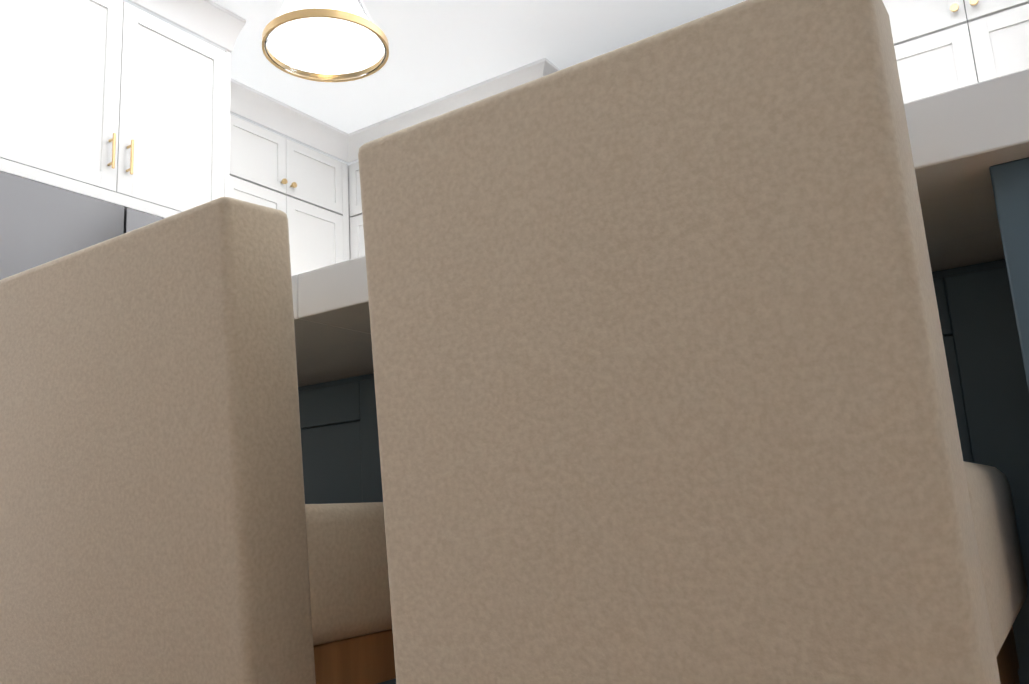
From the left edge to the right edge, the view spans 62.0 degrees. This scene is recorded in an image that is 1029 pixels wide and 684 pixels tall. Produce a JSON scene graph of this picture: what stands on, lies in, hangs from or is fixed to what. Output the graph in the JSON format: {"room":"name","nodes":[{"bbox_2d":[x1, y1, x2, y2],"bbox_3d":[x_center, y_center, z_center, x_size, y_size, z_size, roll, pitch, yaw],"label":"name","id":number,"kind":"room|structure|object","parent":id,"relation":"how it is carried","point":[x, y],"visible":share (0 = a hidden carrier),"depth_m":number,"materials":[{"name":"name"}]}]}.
{"room":"kitchen","nodes":[
{"label":"kitchen","id":0,"kind":"room"},
{"bbox_2d":[122,0,745,165],"bbox_3d":[-4.359,-1.255,3.289,12.710,0.100,7.250,-11,-13,32],"label":"ceiling","id":1,"kind":"structure","parent":0,"point":[438,49],"depth_m":3.83,"materials":[{"name":"white paint"}]},
{"bbox_2d":[262,0,388,82],"bbox_3d":[-0.455,-1.159,2.041,0.282,1.023,0.282,-11,-13,32],"label":"pendant light","id":2,"kind":"object","parent":1,"relation":"hanging from","point":[335,41],"visible":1,"depth_m":2.02,"materials":[{"name":"white glass"}]},
{"bbox_3d":[-4.200,1.505,2.731,12.710,0.100,7.250,-11,-13,32],"label":"floor","id":3,"kind":"structure","parent":0,"visible":0},
{"bbox_2d":[0,171,163,279],"bbox_3d":[-1.614,0.451,3.007,0.878,1.780,0.906,-11,-13,32],"label":"refrigerator","id":4,"kind":"object","parent":3,"relation":"on","point":[41,223],"depth_m":2.74,"materials":[{"name":"silver metal"}]},
{"bbox_2d":[0,0,245,217],"bbox_3d":[-1.700,-0.013,3.066,0.873,2.720,1.089,-11,-13,32],"label":"wall cabinet","id":5,"kind":"object","parent":3,"relation":"on","point":[122,103],"visible":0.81,"depth_m":3.10,"materials":[{"name":"white wood"}]},
{"bbox_2d":[0,197,395,683],"bbox_3d":[-0.258,0.383,0.893,0.380,0.927,0.421,-11,-13,32],"label":"stool","id":6,"kind":"object","parent":3,"relation":"on","point":[161,522],"visible":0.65,"depth_m":0.74,"materials":[{"name":"fabric"}]},
{"bbox_2d":[295,152,1028,683],"bbox_3d":[0.067,0.499,1.413,1.700,0.866,1.225,-11,-13,32],"label":"kitchen island","id":7,"kind":"object","parent":3,"relation":"on","point":[976,218],"depth_m":0.82,"materials":[{"name":"paint"},{"name":"brass"}]},
{"bbox_2d":[291,275,298,327],"bbox_3d":[-0.189,0.094,1.653,0.740,0.050,1.290,-11,-13,32],"label":"island countertop","id":8,"kind":"structure","parent":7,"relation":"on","point":[293,277],"depth_m":0.93,"materials":[{"name":"white stone"}]},
{"bbox_2d":[295,68,1028,323],"bbox_3d":[0.445,-0.024,1.250,0.781,0.050,1.290,-11,-13,32],"label":"island countertop","id":9,"kind":"structure","parent":7,"relation":"on","point":[983,122],"depth_m":0.59,"materials":[{"name":"white stone"}]},
{"bbox_2d":[358,0,1026,683],"bbox_3d":[0.172,0.303,0.620,0.360,0.927,0.421,-11,-13,32],"label":"stool","id":10,"kind":"object","parent":3,"relation":"on","point":[662,378],"visible":1,"depth_m":0.48,"materials":[{"name":"fabric"}]},
{"bbox_3d":[0.188,0.136,4.341,6.670,2.720,0.150,-11,-13,32],"label":"wall","id":11,"kind":"structure","parent":0,"visible":0},
{"bbox_2d":[348,157,359,258],"bbox_3d":[-0.913,-0.374,4.851,0.407,1.165,0.348,-11,-13,32],"label":"upper cabinet","id":12,"kind":"object","parent":11,"relation":"attached to","point":[354,242],"depth_m":4.68,"materials":[{"name":"white wood"}]},
{"bbox_2d":[356,157,364,256],"bbox_3d":[-0.271,-0.493,4.444,1.249,1.165,0.348,-11,-13,32],"label":"upper cabinet","id":13,"kind":"object","parent":11,"relation":"attached to","point":[359,218],"depth_m":4.65,"materials":[{"name":"white wood"}]},
{"bbox_2d":[882,0,1028,102],"bbox_3d":[1.664,-0.896,3.167,0.946,1.330,0.445,-11,-13,32],"label":"upper cabinet","id":14,"kind":"object","parent":11,"relation":"attached to","point":[941,46],"visible":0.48,"depth_m":3.09,"materials":[{"name":"white wood"}]},
{"bbox_3d":[-1.749,0.184,4.024,0.280,2.720,2.484,-11,-13,32],"label":"wall","id":15,"kind":"structure","parent":0,"visible":0},
{"bbox_2d":[229,78,349,275],"bbox_3d":[-1.307,-0.509,4.237,0.443,1.330,1.135,-11,-13,32],"label":"upper cabinet","id":16,"kind":"object","parent":15,"relation":"attached to","point":[304,188],"visible":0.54,"depth_m":4.36,"materials":[{"name":"white wood"}]}
]}

